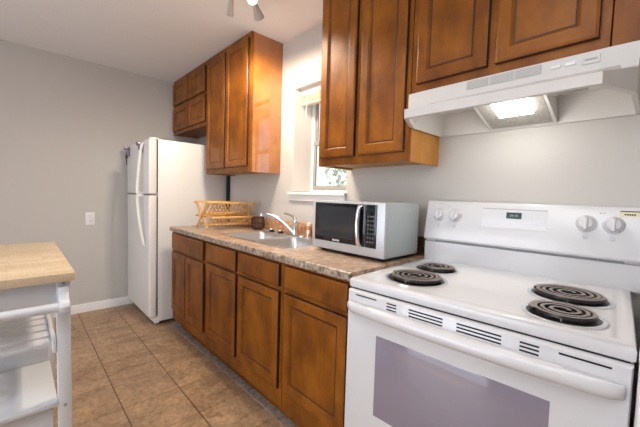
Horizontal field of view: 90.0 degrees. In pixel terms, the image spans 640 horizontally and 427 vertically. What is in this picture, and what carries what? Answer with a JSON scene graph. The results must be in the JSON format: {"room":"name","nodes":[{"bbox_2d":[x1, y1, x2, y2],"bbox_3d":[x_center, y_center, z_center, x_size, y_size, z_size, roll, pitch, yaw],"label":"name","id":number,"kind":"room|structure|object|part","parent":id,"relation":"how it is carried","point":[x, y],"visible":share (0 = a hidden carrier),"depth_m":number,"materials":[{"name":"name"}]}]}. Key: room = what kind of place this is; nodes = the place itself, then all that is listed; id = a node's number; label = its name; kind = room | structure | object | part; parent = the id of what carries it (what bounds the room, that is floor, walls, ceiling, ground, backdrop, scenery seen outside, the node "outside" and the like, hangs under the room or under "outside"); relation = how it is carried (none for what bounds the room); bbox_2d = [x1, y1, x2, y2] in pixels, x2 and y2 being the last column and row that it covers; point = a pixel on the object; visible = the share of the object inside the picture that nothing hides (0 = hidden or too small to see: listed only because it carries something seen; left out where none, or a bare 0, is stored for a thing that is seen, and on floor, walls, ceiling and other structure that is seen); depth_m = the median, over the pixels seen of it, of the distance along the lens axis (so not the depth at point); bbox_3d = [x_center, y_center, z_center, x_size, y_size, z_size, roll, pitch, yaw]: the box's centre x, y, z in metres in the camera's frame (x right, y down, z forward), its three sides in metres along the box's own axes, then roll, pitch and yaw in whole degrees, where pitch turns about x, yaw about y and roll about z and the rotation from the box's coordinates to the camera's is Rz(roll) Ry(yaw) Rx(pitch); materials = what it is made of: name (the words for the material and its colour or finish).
{"room":"kitchen","nodes":[
{"label":"kitchen","id":0,"kind":"room"},
{"bbox_2d":[0,39,197,311],"bbox_3d":[-2.746,-0.211,2.751,3.820,2.487,0.100,-1,4,-43],"label":"wall","id":1,"kind":"structure","parent":0,"point":[66,123],"depth_m":3.05,"materials":[{"name":"grey paint"}]},
{"bbox_2d":[85,212,94,224],"bbox_3d":[-2.265,0.050,3.153,0.076,0.124,0.009,-1,4,-43],"label":"wall outlet","id":2,"kind":"object","parent":1,"relation":"attached to","point":[89,216],"visible":1,"depth_m":3.15,"materials":[{"name":"white plastic"}]},
{"bbox_2d":[54,296,132,317],"bbox_3d":[-2.822,0.944,2.695,3.595,0.083,0.014,-1,4,-43],"label":"baseboard","id":3,"kind":"structure","parent":1,"relation":"attached to","point":[97,305],"depth_m":3.24,"materials":[{"name":"white"}]},
{"bbox_2d":[0,0,322,82],"bbox_3d":[-0.919,-1.343,0.718,3.920,0.100,5.420,-1,4,-43],"label":"ceiling","id":4,"kind":"structure","parent":0,"point":[165,40],"depth_m":2.39,"materials":[{"name":"white paint"}]},
{"bbox_2d":[227,0,263,20],"bbox_3d":[-0.455,-1.251,1.862,0.232,0.181,0.196,2,3,2],"label":"ceiling spotlight","id":5,"kind":"object","parent":4,"relation":"attached to","point":[258,15],"visible":1,"depth_m":1.90,"materials":[{"name":"white metal"}]},
{"bbox_2d":[53,303,285,426],"bbox_3d":[-1.036,1.166,0.814,3.600,0.050,5.220,-1,4,-43],"label":"floor","id":6,"kind":"structure","parent":0,"point":[129,369],"depth_m":2.04,"materials":[{"name":"tile"}]},
{"bbox_2d":[0,241,75,426],"bbox_3d":[-1.478,0.648,1.367,0.605,0.896,1.001,-1,4,-43],"label":"kitchen cart","id":7,"kind":"object","parent":6,"relation":"on","point":[36,274],"visible":1,"depth_m":1.24,"materials":[{"name":"white paint"}]},
{"bbox_3d":[-1.480,0.617,1.356,0.497,0.220,0.018,-1,4,-43],"label":"panel","id":8,"kind":"part","parent":7,"relation":"part of","materials":[{"name":"white paint"}]},
{"bbox_2d":[0,314,51,357],"bbox_3d":[-1.364,0.491,1.234,0.503,0.016,0.477,-1,4,-43],"label":"slatted shelf","id":9,"kind":"object","parent":7,"relation":"attached to","point":[22,335],"depth_m":1.28,"materials":[{"name":"white paint"}]},
{"bbox_3d":[-1.227,0.886,1.100,0.477,0.286,0.018,-1,4,-43],"label":"panel","id":10,"kind":"part","parent":7,"relation":"part of","materials":[{"name":"white paint"}]},
{"bbox_2d":[0,360,57,424],"bbox_3d":[-1.331,0.724,1.205,0.504,0.016,0.414,-1,4,-43],"label":"shelf","id":11,"kind":"object","parent":7,"relation":"attached to","point":[26,388],"depth_m":1.29,"materials":[{"name":"white paint"}]},
{"bbox_3d":[-1.581,0.635,1.867,0.042,0.863,0.042,-1,4,-43],"label":"post","id":12,"kind":"part","parent":7,"relation":"part of","materials":[{"name":"white paint"}]},
{"bbox_3d":[-1.190,0.490,1.408,0.012,0.055,0.526,-1,4,-43],"label":"shelf rail","id":13,"kind":"part","parent":7,"relation":"part of","materials":[{"name":"white paint"}]},
{"bbox_3d":[-1.006,0.685,1.259,0.042,0.863,0.042,-1,4,-43],"label":"post","id":14,"kind":"part","parent":7,"relation":"part of","materials":[{"name":"white metal"}]},
{"bbox_2d":[127,137,229,323],"bbox_3d":[-1.503,0.146,3.306,0.810,1.686,0.803,-1,4,-43],"label":"refrigerator","id":15,"kind":"object","parent":6,"relation":"on","point":[166,179],"visible":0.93,"depth_m":2.95,"materials":[{"name":"white metal"}]},
{"bbox_2d":[124,146,129,155],"bbox_3d":[-1.953,-0.630,3.232,0.048,0.096,0.040,-1,4,-43],"label":"hook","id":16,"kind":"object","parent":15,"relation":"attached to","point":[126,148],"visible":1,"depth_m":3.23,"materials":[{"name":"silver metal"}]},
{"bbox_3d":[-1.618,-0.406,2.878,0.072,0.472,0.036,-1,4,-43],"label":"handle","id":17,"kind":"part","parent":15,"relation":"part of","materials":[{"name":"white plastic"}]},
{"bbox_3d":[-1.608,0.065,2.879,0.075,0.478,0.105,-1,4,-43],"label":"handle","id":18,"kind":"part","parent":15,"relation":"part of","materials":[{"name":"white"}]},
{"bbox_3d":[-1.747,0.367,3.123,0.068,1.101,0.761,-1,4,-43],"label":"fridge door","id":19,"kind":"part","parent":15,"relation":"part of","materials":[{"name":"white metal"}]},
{"bbox_3d":[-1.724,-0.435,3.079,0.068,0.486,0.761,-1,4,-43],"label":"freezer door","id":20,"kind":"part","parent":15,"relation":"part of","materials":[{"name":"white metal"}]},
{"bbox_3d":[-1.211,0.158,3.576,0.016,1.550,0.791,-1,4,-43],"label":"panel","id":21,"kind":"part","parent":15,"relation":"part of","materials":[{"name":"black"}]},
{"bbox_2d":[172,232,215,355],"bbox_3d":[-0.841,0.600,2.755,0.628,0.870,0.688,-1,4,-43],"label":"base cabinet","id":22,"kind":"object","parent":6,"relation":"on","point":[189,254],"visible":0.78,"depth_m":2.49,"materials":[{"name":"brown wood"}]},
{"bbox_3d":[-1.176,0.584,2.670,0.006,0.386,0.174,-1,4,-43],"label":"panel","id":23,"kind":"part","parent":22,"relation":"part of","materials":[{"name":"brown wood"}]},
{"bbox_3d":[-1.178,0.584,2.668,0.020,0.510,0.298,-1,4,-43],"label":"door","id":24,"kind":"part","parent":22,"relation":"part of","materials":[{"name":"brown wood"}]},
{"bbox_3d":[-1.053,0.253,2.528,0.020,0.140,0.633,-1,4,-43],"label":"drawer","id":25,"kind":"part","parent":22,"relation":"part of","materials":[{"name":"brown wood"}]},
{"bbox_3d":[-0.954,0.603,2.435,0.006,0.386,0.205,-1,4,-43],"label":"panel","id":26,"kind":"part","parent":22,"relation":"part of","materials":[{"name":"brown wood"}]},
{"bbox_3d":[-0.956,0.603,2.433,0.020,0.510,0.329,-1,4,-43],"label":"door","id":27,"kind":"part","parent":22,"relation":"part of","materials":[{"name":"brown wood"}]},
{"bbox_2d":[170,321,298,426],"bbox_3d":[-0.588,1.077,2.169,0.084,0.004,2.220,-1,4,-43],"label":"toe kick","id":28,"kind":"object","parent":6,"relation":"on","point":[257,396],"depth_m":2.06,"materials":[{"name":"grey stone"}]},
{"bbox_2d":[206,241,291,419],"bbox_3d":[-0.291,0.648,2.174,0.628,0.870,0.906,-1,4,-43],"label":"base cabinet","id":29,"kind":"object","parent":6,"relation":"on","point":[245,291],"visible":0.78,"depth_m":1.87,"materials":[{"name":"brown wood"}]},
{"bbox_3d":[-0.661,0.620,2.126,0.006,0.398,0.288,-1,4,-43],"label":"panel","id":30,"kind":"part","parent":29,"relation":"part of","materials":[{"name":"brown wood"}]},
{"bbox_3d":[-0.653,0.281,2.106,0.020,0.127,0.410,-1,4,-43],"label":"drawer","id":31,"kind":"part","parent":29,"relation":"part of","materials":[{"name":"brown wood"}]},
{"bbox_3d":[-0.663,0.620,2.124,0.020,0.522,0.412,-1,4,-43],"label":"door","id":32,"kind":"part","parent":29,"relation":"part of","materials":[{"name":"brown wood"}]},
{"bbox_3d":[-0.356,0.643,1.804,0.006,0.391,0.291,-1,4,-43],"label":"panel","id":33,"kind":"part","parent":29,"relation":"part of","materials":[{"name":"brown wood"}]},
{"bbox_3d":[-0.358,0.643,1.802,0.020,0.515,0.415,-1,4,-43],"label":"door","id":34,"kind":"part","parent":29,"relation":"part of","materials":[{"name":"brown wood"}]},
{"bbox_3d":[-0.349,0.302,1.784,0.020,0.117,0.413,-1,4,-43],"label":"drawer","id":35,"kind":"part","parent":29,"relation":"part of","materials":[{"name":"brown wood"}]},
{"bbox_2d":[170,224,423,281],"bbox_3d":[-0.359,0.186,2.231,0.633,0.038,2.070,-1,4,-43],"label":"countertop","id":36,"kind":"structure","parent":29,"relation":"on","point":[341,265],"depth_m":1.63,"materials":[{"name":"laminate"}]},
{"bbox_2d":[194,200,256,229],"bbox_3d":[-0.810,0.007,2.746,0.443,0.230,0.312,-1,4,-43],"label":"dish rack","id":37,"kind":"object","parent":36,"relation":"on","point":[202,214],"visible":0.93,"depth_m":2.71,"materials":[{"name":"brown wood"}]},
{"bbox_3d":[-0.970,0.009,2.620,0.010,0.230,0.231,-1,4,-43],"label":"leg","id":38,"kind":"part","parent":37,"relation":"part of","materials":[{"name":"brown wood"}]},
{"bbox_3d":[-0.954,0.012,2.585,0.010,0.230,0.231,-1,4,-43],"label":"leg","id":39,"kind":"part","parent":37,"relation":"part of","materials":[{"name":"brown wood"}]},
{"bbox_3d":[-0.649,0.005,2.874,0.010,0.230,0.231,-1,4,-43],"label":"leg","id":40,"kind":"part","parent":37,"relation":"part of","materials":[{"name":"brown wood"}]},
{"bbox_2d":[251,217,264,229],"bbox_3d":[-0.524,0.083,2.699,0.121,0.108,0.121,-1,4,-43],"label":"wire basket","id":41,"kind":"object","parent":36,"relation":"on","point":[252,219],"visible":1,"depth_m":2.68,"materials":[{"name":"grey"}]},
{"bbox_2d":[220,230,315,249],"bbox_3d":[-0.298,0.254,2.203,0.460,0.174,0.820,-1,4,-43],"label":"sink","id":42,"kind":"object","parent":36,"relation":"in","point":[274,239],"visible":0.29,"depth_m":2.24,"materials":[{"name":"silver metal"}]},
{"bbox_2d":[226,232,287,238],"bbox_3d":[-0.458,0.243,2.324,0.335,0.172,0.364,-1,4,-43],"label":"basin","id":43,"kind":"object","parent":42,"relation":"in","point":[243,235],"depth_m":2.47,"materials":[{"name":"silver metal"}]},
{"bbox_2d":[257,237,312,247],"bbox_3d":[-0.186,0.267,2.037,0.335,0.172,0.364,-1,4,-43],"label":"basin","id":44,"kind":"object","parent":42,"relation":"in","point":[283,242],"depth_m":2.20,"materials":[{"name":"silver metal"}]},
{"bbox_2d":[260,212,305,236],"bbox_3d":[-0.265,0.075,2.388,0.377,0.164,0.110,3,3,24],"label":"faucet","id":45,"kind":"object","parent":36,"relation":"on","point":[294,230],"visible":1,"depth_m":2.34,"materials":[{"name":"silver metal"}]},
{"bbox_3d":[-0.312,0.069,2.377,0.276,0.153,0.031,3,3,18],"label":"spout","id":46,"kind":"part","parent":45,"relation":"part of","materials":[{"name":"silver metal"}]},
{"bbox_3d":[-0.181,0.155,2.353,0.054,0.013,0.200,-1,4,-43],"label":"plate","id":47,"kind":"part","parent":45,"relation":"part of","materials":[{"name":"silver metal"}]},
{"bbox_2d":[306,223,310,236],"bbox_3d":[-0.083,0.118,2.340,0.036,0.101,0.036,-1,4,-43],"label":"soap bottle","id":48,"kind":"object","parent":36,"relation":"on","point":[308,224],"visible":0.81,"depth_m":2.33,"materials":[{"name":"brown plastic"}]},
{"bbox_2d":[312,200,418,260],"bbox_3d":[0.219,0.074,1.712,0.336,0.276,0.486,-1,4,-43],"label":"microwave","id":49,"kind":"object","parent":36,"relation":"on","point":[381,231],"visible":1,"depth_m":1.57,"materials":[{"name":"grey metal"}]},
{"bbox_3d":[0.096,0.049,1.653,0.008,0.204,0.351,-1,4,-43],"label":"door glass","id":50,"kind":"part","parent":49,"relation":"part of","materials":[{"name":"black glass"}]},
{"bbox_3d":[0.133,0.067,1.630,0.022,0.258,0.486,-1,4,-43],"label":"frame","id":51,"kind":"part","parent":49,"relation":"part of","materials":[{"name":"grey"}]},
{"bbox_3d":[0.185,0.059,1.533,0.041,0.207,0.027,-1,4,-43],"label":"handle","id":52,"kind":"part","parent":49,"relation":"part of","materials":[{"name":"silver metal"}]},
{"bbox_3d":[0.240,0.061,1.500,0.008,0.204,0.064,-1,4,-43],"label":"control panel","id":53,"kind":"part","parent":49,"relation":"part of","materials":[{"name":"black plastic"}]},
{"bbox_2d":[281,263,351,426],"bbox_3d":[0.180,0.689,1.677,0.628,0.870,0.458,-1,4,-43],"label":"base cabinet","id":54,"kind":"object","parent":6,"relation":"on","point":[315,315],"visible":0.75,"depth_m":1.45,"materials":[{"name":"brown wood"}]},
{"bbox_3d":[-0.038,0.665,1.468,0.006,0.383,0.298,-1,4,-43],"label":"panel","id":55,"kind":"part","parent":54,"relation":"part of","materials":[{"name":"brown wood"}]},
{"bbox_3d":[-0.030,0.330,1.448,0.020,0.117,0.422,-1,4,-43],"label":"drawer","id":56,"kind":"part","parent":54,"relation":"part of","materials":[{"name":"brown wood"}]},
{"bbox_2d":[344,200,639,426],"bbox_3d":[0.593,0.565,1.158,0.779,1.207,0.730,5,4,43],"label":"stove","id":57,"kind":"object","parent":6,"relation":"on","point":[511,314],"visible":1,"depth_m":1.01,"materials":[{"name":"white metal"}]},
{"bbox_3d":[0.584,0.005,1.571,0.062,0.062,0.037,5,4,43],"label":"knob","id":58,"kind":"part","parent":57,"relation":"part of","materials":[{"name":"white plastic"}]},
{"bbox_3d":[0.638,0.009,1.520,0.062,0.062,0.037,5,4,43],"label":"knob","id":59,"kind":"part","parent":57,"relation":"part of","materials":[{"name":"white plastic"}]},
{"bbox_3d":[0.358,0.355,0.906,0.732,0.040,0.050,5,4,43],"label":"handle","id":60,"kind":"part","parent":57,"relation":"part of","materials":[{"name":"white metal"}]},
{"bbox_3d":[0.377,0.628,0.947,0.751,0.661,0.032,5,4,43],"label":"oven door","id":61,"kind":"part","parent":57,"relation":"part of","materials":[{"name":"white metal"}]},
{"bbox_2d":[350,258,636,362],"bbox_3d":[0.599,0.263,1.153,0.656,0.049,0.792,-1,4,-43],"label":"cooktop","id":62,"kind":"object","parent":57,"relation":"in","point":[591,318],"depth_m":0.98,"materials":[{"name":"white metal"}]},
{"bbox_3d":[0.821,0.025,1.363,0.240,0.080,0.016,5,4,43],"label":"clock panel","id":63,"kind":"part","parent":57,"relation":"part of","materials":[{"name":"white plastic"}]},
{"bbox_3d":[0.988,0.038,1.188,0.062,0.062,0.037,5,4,43],"label":"knob","id":64,"kind":"part","parent":57,"relation":"part of","materials":[{"name":"white plastic"}]},
{"bbox_3d":[1.043,0.042,1.136,0.062,0.062,0.037,5,4,43],"label":"knob","id":65,"kind":"part","parent":57,"relation":"part of","materials":[{"name":"white plastic"}]},
{"bbox_2d":[620,211,639,215],"bbox_3d":[1.091,0.000,1.118,0.061,0.016,0.004,5,4,43],"label":"print","id":66,"kind":"object","parent":57,"relation":"on","point":[622,213],"depth_m":1.12,"materials":[{"name":"black"}]},
{"bbox_2d":[634,352,639,426],"bbox_3d":[1.074,0.744,0.676,0.702,0.930,0.600,-1,4,-43],"label":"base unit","id":67,"kind":"object","parent":6,"relation":"on","point":[637,409],"visible":1,"depth_m":0.64,"materials":[{"name":"grey"}]},
{"bbox_3d":[0.830,0.707,0.443,0.021,0.775,0.592,-1,4,-43],"label":"door","id":68,"kind":"part","parent":67,"relation":"part of","materials":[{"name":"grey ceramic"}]},
{"bbox_2d":[198,22,639,426],"bbox_3d":[0.388,-0.082,2.059,0.220,2.487,5.220,-1,4,-43],"label":"wall","id":69,"kind":"structure","parent":0,"point":[594,162],"depth_m":1.47,"materials":[{"name":"grey paint"}]},
{"bbox_2d":[173,60,207,138],"bbox_3d":[-1.250,-1.152,3.380,0.309,0.588,0.866,-1,4,-43],"label":"upper cabinet","id":70,"kind":"object","parent":69,"relation":"attached to","point":[190,91],"visible":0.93,"depth_m":3.24,"materials":[{"name":"brown wood"}]},
{"bbox_3d":[-1.488,-1.297,3.421,0.006,0.115,0.295,-1,4,-43],"label":"panel","id":71,"kind":"part","parent":70,"relation":"part of","materials":[{"name":"brown wood"}]},
{"bbox_3d":[-1.498,-1.025,3.434,0.020,0.246,0.415,-1,4,-43],"label":"door","id":72,"kind":"part","parent":70,"relation":"part of","materials":[{"name":"brown wood"}]},
{"bbox_3d":[-1.496,-1.025,3.436,0.006,0.126,0.295,-1,4,-43],"label":"panel","id":73,"kind":"part","parent":70,"relation":"part of","materials":[{"name":"brown wood"}]},
{"bbox_3d":[-1.490,-1.297,3.420,0.020,0.235,0.415,-1,4,-43],"label":"door","id":74,"kind":"part","parent":70,"relation":"part of","materials":[{"name":"brown wood"}]},
{"bbox_3d":[-1.198,-1.272,3.115,0.006,0.115,0.280,-1,4,-43],"label":"panel","id":75,"kind":"part","parent":70,"relation":"part of","materials":[{"name":"brown wood"}]},
{"bbox_3d":[-1.206,-1.000,3.130,0.006,0.126,0.280,-1,4,-43],"label":"panel","id":76,"kind":"part","parent":70,"relation":"part of","materials":[{"name":"brown wood"}]},
{"bbox_3d":[-1.208,-1.000,3.128,0.020,0.246,0.400,-1,4,-43],"label":"door","id":77,"kind":"part","parent":70,"relation":"part of","materials":[{"name":"brown wood"}]},
{"bbox_3d":[-1.200,-1.272,3.113,0.020,0.235,0.400,-1,4,-43],"label":"door","id":78,"kind":"part","parent":70,"relation":"part of","materials":[{"name":"brown wood"}]},
{"bbox_2d":[206,31,282,175],"bbox_3d":[-0.692,-0.873,2.796,0.309,1.050,0.772,-1,4,-43],"label":"upper cabinet","id":79,"kind":"object","parent":69,"relation":"attached to","point":[244,79],"visible":1,"depth_m":2.56,"materials":[{"name":"brown wood"}]},
{"bbox_3d":[-0.923,-0.882,2.829,0.020,0.967,0.348,-1,4,-43],"label":"door","id":80,"kind":"part","parent":79,"relation":"part of","materials":[{"name":"brown wood"}]},
{"bbox_3d":[-0.921,-0.882,2.831,0.006,0.843,0.224,-1,4,-43],"label":"panel","id":81,"kind":"part","parent":79,"relation":"part of","materials":[{"name":"brown wood"}]},
{"bbox_3d":[-0.783,-0.871,2.711,0.020,1.050,0.772,-1,4,-43],"label":"frame","id":82,"kind":"part","parent":79,"relation":"part of","materials":[{"name":"brown wood"}]},
{"bbox_3d":[-0.668,-0.860,2.564,0.006,0.843,0.226,-1,4,-43],"label":"panel","id":83,"kind":"part","parent":79,"relation":"part of","materials":[{"name":"brown wood"}]},
{"bbox_3d":[-0.670,-0.860,2.562,0.020,0.967,0.350,-1,4,-43],"label":"door","id":84,"kind":"part","parent":79,"relation":"part of","materials":[{"name":"brown wood"}]},
{"bbox_2d":[287,79,346,200],"bbox_3d":[0.049,-0.525,2.381,0.255,0.874,0.615,-1,4,-43],"label":"window","id":85,"kind":"structure","parent":69,"relation":"in","point":[317,183],"depth_m":2.56,"materials":[{"name":"white"}]},
{"bbox_2d":[301,84,320,118],"bbox_3d":[0.054,-0.838,2.346,0.066,0.236,0.559,-1,4,-43],"label":"window blind","id":86,"kind":"object","parent":85,"relation":"attached to","point":[310,96],"visible":0.41,"depth_m":2.45,"materials":[{"name":"white"}]},
{"bbox_3d":[0.057,-0.843,2.349,0.046,0.018,0.551,-1,4,-43],"label":"rail","id":87,"kind":"part","parent":86,"relation":"part of","materials":[{"name":"beige"}]},
{"bbox_3d":[0.025,-0.122,2.391,0.220,0.066,0.615,-1,4,-43],"label":"sill","id":88,"kind":"part","parent":85,"relation":"part of","materials":[{"name":"white"}]},
{"bbox_3d":[0.150,-0.740,2.445,0.014,0.375,0.515,-1,4,-43],"label":"sash","id":89,"kind":"part","parent":85,"relation":"part of","materials":[{"name":"grey"}]},
{"bbox_3d":[0.150,-0.749,2.445,0.003,0.357,0.467,-1,4,-43],"label":"pane","id":90,"kind":"part","parent":85,"relation":"part of","materials":[{"name":"clear glass"}]},
{"bbox_3d":[0.127,-0.375,2.454,0.026,0.392,0.515,-1,4,-43],"label":"sash","id":91,"kind":"part","parent":85,"relation":"part of","materials":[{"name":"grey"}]},
{"bbox_3d":[0.129,-0.375,2.456,0.003,0.323,0.463,-1,4,-43],"label":"pane","id":92,"kind":"part","parent":85,"relation":"part of","materials":[{"name":"clear glass"}]},
{"bbox_2d":[235,215,425,254],"bbox_3d":[-0.133,0.113,2.436,0.023,0.098,2.066,-1,4,-43],"label":"backsplash","id":93,"kind":"structure","parent":69,"relation":"attached to","point":[269,223],"depth_m":2.55,"materials":[{"name":"laminate"}]},
{"bbox_2d":[318,0,438,169],"bbox_3d":[0.308,-0.785,1.740,0.309,1.050,0.599,-1,4,-43],"label":"upper cabinet","id":94,"kind":"object","parent":69,"relation":"attached to","point":[368,45],"visible":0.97,"depth_m":1.60,"materials":[{"name":"brown wood"}]},
{"bbox_3d":[0.104,-0.792,1.749,0.006,0.843,0.135,-1,4,-43],"label":"panel","id":95,"kind":"part","parent":94,"relation":"part of","materials":[{"name":"brown wood"}]},
{"bbox_3d":[0.102,-0.792,1.747,0.020,0.967,0.259,-1,4,-43],"label":"door","id":96,"kind":"part","parent":94,"relation":"part of","materials":[{"name":"brown wood"}]},
{"bbox_3d":[0.305,-0.775,1.537,0.006,0.843,0.141,-1,4,-43],"label":"panel","id":97,"kind":"part","parent":94,"relation":"part of","materials":[{"name":"brown wood"}]},
{"bbox_3d":[0.303,-0.775,1.535,0.020,0.967,0.265,-1,4,-43],"label":"door","id":98,"kind":"part","parent":94,"relation":"part of","materials":[{"name":"brown wood"}]},
{"bbox_2d":[412,0,614,93],"bbox_3d":[0.748,-0.892,1.271,0.309,0.760,0.666,-1,4,-43],"label":"upper cabinet","id":99,"kind":"object","parent":69,"relation":"attached to","point":[456,41],"visible":0.67,"depth_m":1.18,"materials":[{"name":"brown wood"}]},
{"bbox_3d":[0.537,-0.899,1.288,0.006,0.555,0.170,-1,4,-43],"label":"panel","id":100,"kind":"part","parent":99,"relation":"part of","materials":[{"name":"brown wood"}]},
{"bbox_3d":[0.535,-0.899,1.287,0.020,0.679,0.294,-1,4,-43],"label":"door","id":101,"kind":"part","parent":99,"relation":"part of","materials":[{"name":"brown wood"}]},
{"bbox_2d":[404,40,639,136],"bbox_3d":[0.703,-0.436,1.218,0.462,0.144,0.730,-1,4,-43],"label":"range hood","id":102,"kind":"object","parent":99,"relation":"attached to","point":[605,82],"visible":1,"depth_m":1.16,"materials":[{"name":"white metal"}]},
{"bbox_2d":[466,77,487,89],"bbox_3d":[0.595,-0.490,1.209,0.008,0.030,0.077,-1,4,-43],"label":"vent","id":103,"kind":"object","parent":102,"relation":"attached to","point":[481,83],"depth_m":1.20,"materials":[{"name":"grey metal"}]},
{"bbox_2d":[489,71,513,84],"bbox_3d":[0.652,-0.486,1.149,0.008,0.030,0.077,-1,4,-43],"label":"vent","id":104,"kind":"object","parent":102,"relation":"attached to","point":[504,78],"depth_m":1.14,"materials":[{"name":"grey metal"}]},
{"bbox_2d":[515,64,541,78],"bbox_3d":[0.709,-0.481,1.089,0.008,0.030,0.077,-1,4,-43],"label":"vent","id":105,"kind":"object","parent":102,"relation":"attached to","point":[533,71],"depth_m":1.08,"materials":[{"name":"grey metal"}]},
{"bbox_2d":[551,65,560,69],"bbox_3d":[0.759,-0.471,1.031,0.005,0.009,0.026,-1,4,-43],"label":"switch","id":106,"kind":"object","parent":102,"relation":"attached to","point":[553,67],"depth_m":1.03,"materials":[{"name":"white plastic"}]},
{"bbox_2d":[565,61,575,65],"bbox_3d":[0.785,-0.469,1.003,0.005,0.009,0.026,-1,4,-43],"label":"switch","id":107,"kind":"object","parent":102,"relation":"attached to","point":[567,63],"depth_m":1.00,"materials":[{"name":"white plastic"}]},
{"bbox_3d":[0.820,-0.466,0.968,0.004,0.024,0.042,-1,4,-43],"label":"name plate","id":108,"kind":"part","parent":102,"relation":"part of","materials":[{"name":"grey"}]},
{"bbox_3d":[0.757,-0.880,1.057,0.006,0.555,0.168,-1,4,-43],"label":"panel","id":109,"kind":"part","parent":99,"relation":"part of","materials":[{"name":"brown wood"}]},
{"bbox_3d":[0.755,-0.880,1.055,0.020,0.679,0.292,-1,4,-43],"label":"door","id":110,"kind":"part","parent":99,"relation":"part of","materials":[{"name":"brown wood"}]},
{"bbox_2d":[612,0,639,45],"bbox_3d":[1.186,-0.854,0.809,0.309,0.760,0.603,-1,4,-43],"label":"upper cabinet","id":111,"kind":"object","parent":69,"relation":"attached to","point":[626,22],"visible":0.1,"depth_m":0.93,"materials":[{"name":"brown wood"}]}
]}

